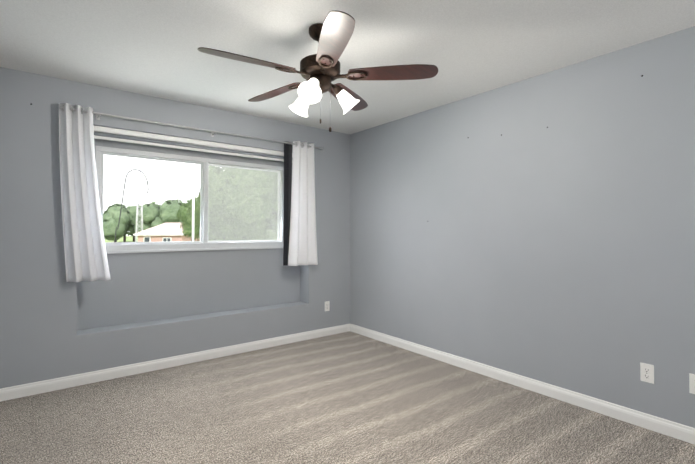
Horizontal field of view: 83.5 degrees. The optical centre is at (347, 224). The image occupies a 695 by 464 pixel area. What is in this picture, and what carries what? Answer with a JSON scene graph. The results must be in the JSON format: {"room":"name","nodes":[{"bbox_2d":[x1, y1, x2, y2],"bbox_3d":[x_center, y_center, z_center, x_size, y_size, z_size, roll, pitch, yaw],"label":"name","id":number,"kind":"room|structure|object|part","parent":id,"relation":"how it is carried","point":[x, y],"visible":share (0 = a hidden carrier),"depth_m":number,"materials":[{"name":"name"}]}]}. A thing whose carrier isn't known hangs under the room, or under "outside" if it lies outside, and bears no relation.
{"room":"empty bedroom","nodes":[
{"label":"empty bedroom","id":0,"kind":"room"},
{"bbox_2d":[0,67,349,388],"bbox_3d":[-1.392,0.078,3.925,3.380,2.440,0.300,1,-1,-38],"label":"wall","id":1,"kind":"structure","parent":0,"point":[138,308],"depth_m":3.49,"materials":[{"name":"paint"}]},
{"bbox_2d":[0,324,349,401],"bbox_3d":[-1.296,1.251,3.784,3.380,0.090,0.014,1,-1,-38],"label":"baseboard","id":2,"kind":"structure","parent":1,"relation":"attached to","point":[28,389],"depth_m":3.45,"materials":[{"name":"white wood"}]},
{"bbox_2d":[95,146,283,253],"bbox_3d":[-1.468,-0.209,3.954,1.870,0.936,0.108,1,-1,-38],"label":"window unit","id":3,"kind":"structure","parent":1,"relation":"in","point":[203,244],"depth_m":4.02,"materials":[{"name":"grey plastic"}]},
{"bbox_3d":[-1.820,-0.230,3.686,0.880,0.818,0.024,1,-1,-38],"label":"sash","id":4,"kind":"part","parent":3,"relation":"part of","materials":[{"name":"grey"}]},
{"bbox_3d":[-1.820,-0.230,3.686,0.840,0.778,0.004,1,-1,-38],"label":"sash glass","id":5,"kind":"part","parent":3,"relation":"part of","materials":[{"name":"grey"}]},
{"bbox_2d":[93,125,292,161],"bbox_3d":[-1.345,-0.767,3.867,2.156,0.099,0.070,1,-1,-38],"label":"roller blind","id":6,"kind":"object","parent":3,"relation":"attached to","point":[119,135],"visible":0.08,"depth_m":3.68,"materials":[{"name":"white fabric"}]},
{"bbox_3d":[-1.121,-0.221,4.261,0.800,0.778,0.004,1,-1,-38],"label":"sash glass","id":7,"kind":"part","parent":3,"relation":"part of","materials":[{"name":"grey"}]},
{"bbox_3d":[-1.121,-0.221,4.261,0.840,0.818,0.024,1,-1,-38],"label":"sash","id":8,"kind":"part","parent":3,"relation":"part of","materials":[{"name":"grey plastic"}]},
{"bbox_2d":[59,106,322,149],"bbox_3d":[-1.276,-0.892,3.778,2.447,0.060,0.099,1,-1,-38],"label":"curtain rod","id":9,"kind":"object","parent":1,"relation":"attached to","point":[98,114],"visible":0.83,"depth_m":3.55,"materials":[{"name":"silver metal"}]},
{"bbox_2d":[59,103,110,281],"bbox_3d":[-2.077,-0.246,3.086,0.348,1.384,0.081,1,-1,-31],"label":"curtain","id":10,"kind":"object","parent":9,"relation":"hanging from","point":[85,253],"visible":1,"depth_m":3.07,"materials":[{"name":"white fabric"}]},
{"bbox_2d":[63,105,314,147],"bbox_3d":[-1.293,-0.893,3.719,2.304,0.050,0.051,1,-1,-38],"label":"grommet","id":11,"kind":"object","parent":9,"relation":"hanging from","point":[82,113],"visible":0.69,"depth_m":3.08,"materials":[{"name":"silver metal"}]},
{"bbox_2d":[283,142,291,264],"bbox_3d":[-0.649,-0.234,4.260,0.105,1.350,0.027,1,-1,-38],"label":"lining","id":12,"kind":"object","parent":9,"relation":"hanging from","point":[287,178],"visible":0.98,"depth_m":4.25,"materials":[{"name":"black fabric"}]},
{"bbox_2d":[288,141,317,265],"bbox_3d":[-0.475,-0.235,4.345,0.387,1.369,0.079,1,-1,-38],"label":"curtain","id":13,"kind":"object","parent":9,"relation":"hanging from","point":[303,243],"visible":1,"depth_m":4.33,"materials":[{"name":"white fabric"}]},
{"bbox_2d":[325,301,329,310],"bbox_3d":[-0.241,0.963,4.612,0.070,0.115,0.008,1,-1,-38],"label":"outlet","id":14,"kind":"object","parent":1,"relation":"attached to","point":[327,304],"visible":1,"depth_m":4.61,"materials":[{"name":"white plastic"}]},
{"bbox_2d":[0,331,694,463],"bbox_3d":[-0.058,1.333,2.189,3.980,0.120,4.650,1,-1,-38],"label":"floor","id":15,"kind":"structure","parent":0,"point":[349,397],"depth_m":2.56,"materials":[{"name":"carpet"}]},
{"bbox_2d":[0,0,694,133],"bbox_3d":[-0.058,-1.227,2.227,3.980,0.120,4.650,1,-1,-38],"label":"ceiling","id":16,"kind":"structure","parent":0,"point":[468,48],"depth_m":2.50,"materials":[{"name":"paint"}]},
{"bbox_2d":[197,10,437,131],"bbox_3d":[-0.205,-0.858,2.316,1.300,0.615,1.310,1,-1,-38],"label":"ceiling fan","id":17,"kind":"object","parent":16,"relation":"hanging from","point":[319,71],"visible":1,"depth_m":2.23,"materials":[{"name":"brown wood"}]},
{"bbox_3d":[-0.532,-0.889,2.104,0.522,0.036,0.170,1,-1,-38],"label":"blade","id":18,"kind":"part","parent":17,"relation":"part of","materials":[{"name":"brown wood"}]},
{"bbox_3d":[-0.482,-0.882,2.600,0.193,0.036,0.520,1,-1,-38],"label":"blade","id":19,"kind":"part","parent":17,"relation":"part of","materials":[{"name":"brown wood"}]},
{"bbox_3d":[-0.071,-0.892,1.902,0.302,0.036,0.492,1,-1,-38],"label":"blade","id":20,"kind":"part","parent":17,"relation":"part of","materials":[{"name":"brown wood"}]},
{"bbox_3d":[0.009,-0.880,2.708,0.482,0.036,0.322,1,-1,-38],"label":"blade","id":21,"kind":"part","parent":17,"relation":"part of","materials":[{"name":"brown wood"}]},
{"bbox_3d":[0.260,-0.886,2.276,0.424,0.036,0.409,1,-1,-38],"label":"blade","id":22,"kind":"part","parent":17,"relation":"part of","materials":[{"name":"brown wood"}]},
{"bbox_2d":[350,26,694,427],"bbox_3d":[1.395,0.069,3.337,0.300,2.440,4.650,1,-1,-38],"label":"wall","id":23,"kind":"structure","parent":0,"point":[559,251],"depth_m":2.92,"materials":[{"name":"paint"}]},
{"bbox_2d":[350,324,694,444],"bbox_3d":[1.272,1.243,3.223,0.014,0.090,4.050,1,-1,-38],"label":"baseboard","id":24,"kind":"structure","parent":23,"relation":"attached to","point":[682,432],"depth_m":2.89,"materials":[{"name":"white wood"}]},
{"bbox_2d":[640,362,653,383],"bbox_3d":[1.881,0.931,2.447,0.009,0.115,0.070,1,-1,-38],"label":"electrical outlet","id":25,"kind":"object","parent":23,"relation":"attached to","point":[646,372],"visible":1,"depth_m":2.44,"materials":[{"name":"white plastic"}]},
{"bbox_2d":[689,373,694,393],"bbox_3d":[2.027,0.928,2.259,0.009,0.115,0.070,1,-1,-38],"label":"electrical outlet","id":26,"kind":"object","parent":23,"relation":"attached to","point":[692,383],"visible":1,"depth_m":2.27,"materials":[{"name":"white plastic"}]},
{"label":"outside","id":27,"kind":"structure","parent":0,"visible":0},
{"bbox_2d":[104,236,137,242],"bbox_3d":[-45.709,3.966,96.271,200.000,0.200,199.400,1,-1,-38],"label":"ground","id":28,"kind":"structure","parent":27,"point":[130,238],"depth_m":96.43,"materials":[{"name":"green plant"}]},
{"bbox_2d":[115,169,148,241],"bbox_3d":[-2.828,0.893,5.082,0.450,3.245,0.012,0,-1,2],"label":"hook","id":29,"kind":"object","parent":28,"relation":"on","point":[123,196],"depth_m":5.10,"materials":[{"name":"grey metal"}]},
{"bbox_2d":[135,169,142,241],"bbox_3d":[-32.447,-2.662,60.792,1.087,12.054,1.100,1,-1,-38],"label":"mast","id":30,"kind":"object","parent":28,"relation":"on","point":[141,212],"depth_m":60.76,"materials":[{"name":"white metal"}]},
{"bbox_2d":[138,234,199,241],"bbox_3d":[-21.780,2.135,48.616,5.200,2.050,6.400,0,-1,2],"label":"wall","id":31,"kind":"structure","parent":28,"relation":"on","point":[159,238],"depth_m":45.44,"materials":[{"name":"brown brick"}]},
{"bbox_2d":[144,237,169,241],"bbox_3d":[-22.136,2.262,45.363,3.070,1.600,0.020,0,-1,2],"label":"glazing","id":32,"kind":"object","parent":31,"relation":"attached to","point":[147,239],"depth_m":45.39,"materials":[{"name":"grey glass"}]},
{"bbox_2d":[133,234,183,241],"bbox_3d":[-21.875,2.075,45.233,5.900,2.070,0.370,0,-1,2],"label":"trim","id":33,"kind":"structure","parent":31,"relation":"attached to","point":[158,234],"depth_m":45.09,"materials":[{"name":"white"}]},
{"bbox_2d":[135,223,184,233],"bbox_3d":[-21.780,0.410,48.642,5.900,1.400,7.100,0,-1,2],"label":"house roof","id":34,"kind":"structure","parent":31,"relation":"on","point":[170,227],"depth_m":46.39,"materials":[{"name":"tile"}]},
{"bbox_2d":[192,179,194,240],"bbox_3d":[-6.738,0.342,17.006,0.110,4.700,0.110,1,-1,-38],"label":"pole","id":35,"kind":"object","parent":28,"relation":"on","point":[193,195],"depth_m":16.98,"materials":[{"name":"white metal"}]},
{"bbox_3d":[-45.349,0.927,76.108,0.500,5.287,0.500,1,-1,-38],"label":"trunk","id":36,"kind":"object","parent":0,"visible":0},
{"bbox_2d":[103,203,133,240],"bbox_3d":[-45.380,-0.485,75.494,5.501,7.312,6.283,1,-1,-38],"label":"crown","id":37,"kind":"object","parent":36,"relation":"attached to","point":[124,218],"depth_m":73.99,"materials":[{"name":"green plant"}]},
{"bbox_3d":[-48.336,0.546,88.203,0.500,6.406,0.500,1,-1,-38],"label":"trunk","id":38,"kind":"object","parent":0,"visible":0},
{"bbox_2d":[127,206,137,236],"bbox_3d":[-48.047,-0.764,88.282,6.972,7.184,6.678,1,-1,-38],"label":"crown","id":39,"kind":"object","parent":38,"relation":"attached to","point":[130,232],"depth_m":87.75,"materials":[{"name":"green plant"}]},
{"bbox_3d":[-39.863,0.785,75.956,0.500,5.567,0.500,1,-1,-38],"label":"trunk","id":40,"kind":"object","parent":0,"visible":0},
{"bbox_2d":[128,201,181,232],"bbox_3d":[-37.156,-0.717,76.392,9.809,7.988,10.615,1,-1,-38],"label":"crown","id":41,"kind":"object","parent":40,"relation":"attached to","point":[152,215],"depth_m":73.81,"materials":[{"name":"green plant"}]},
{"bbox_3d":[-35.140,0.452,81.832,0.500,6.406,0.500,1,-1,-38],"label":"trunk","id":42,"kind":"object","parent":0,"visible":0},
{"bbox_2d":[166,199,184,203],"bbox_3d":[-35.874,-1.110,81.609,6.657,8.881,6.978,1,-1,-38],"label":"crown","id":43,"kind":"object","parent":42,"relation":"attached to","point":[178,200],"depth_m":80.45,"materials":[{"name":"green plant"}]},
{"bbox_3d":[-8.346,0.276,24.063,0.266,5.044,0.240,1,-1,-38],"label":"trunk","id":44,"kind":"object","parent":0,"visible":0},
{"bbox_2d":[186,166,219,240],"bbox_3d":[-8.475,-0.948,23.778,2.318,5.840,2.932,1,-1,-38],"label":"crown","id":45,"kind":"object","parent":44,"relation":"attached to","point":[197,214],"depth_m":23.39,"materials":[{"name":"green plant"}]},
{"bbox_3d":[-14.447,0.897,36.231,0.266,4.164,0.240,1,-1,-38],"label":"trunk","id":46,"kind":"object","parent":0,"visible":0},
{"bbox_2d":[175,198,199,239],"bbox_3d":[-14.417,-0.619,36.358,2.830,4.080,3.070,1,-1,-38],"label":"crown","id":47,"kind":"object","parent":46,"relation":"attached to","point":[184,213],"depth_m":35.71,"materials":[{"name":"green plant"}]},
{"bbox_3d":[-2.638,0.769,11.391,0.230,3.684,0.200,1,-1,-38],"label":"trunk","id":48,"kind":"object","parent":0,"visible":0},
{"bbox_2d":[199,166,277,240],"bbox_3d":[-2.753,0.200,11.390,3.414,5.900,4.054,1,-1,-38],"label":"crown","id":49,"kind":"object","parent":48,"relation":"attached to","point":[244,180],"depth_m":9.91,"materials":[{"name":"green plant"}]}
]}

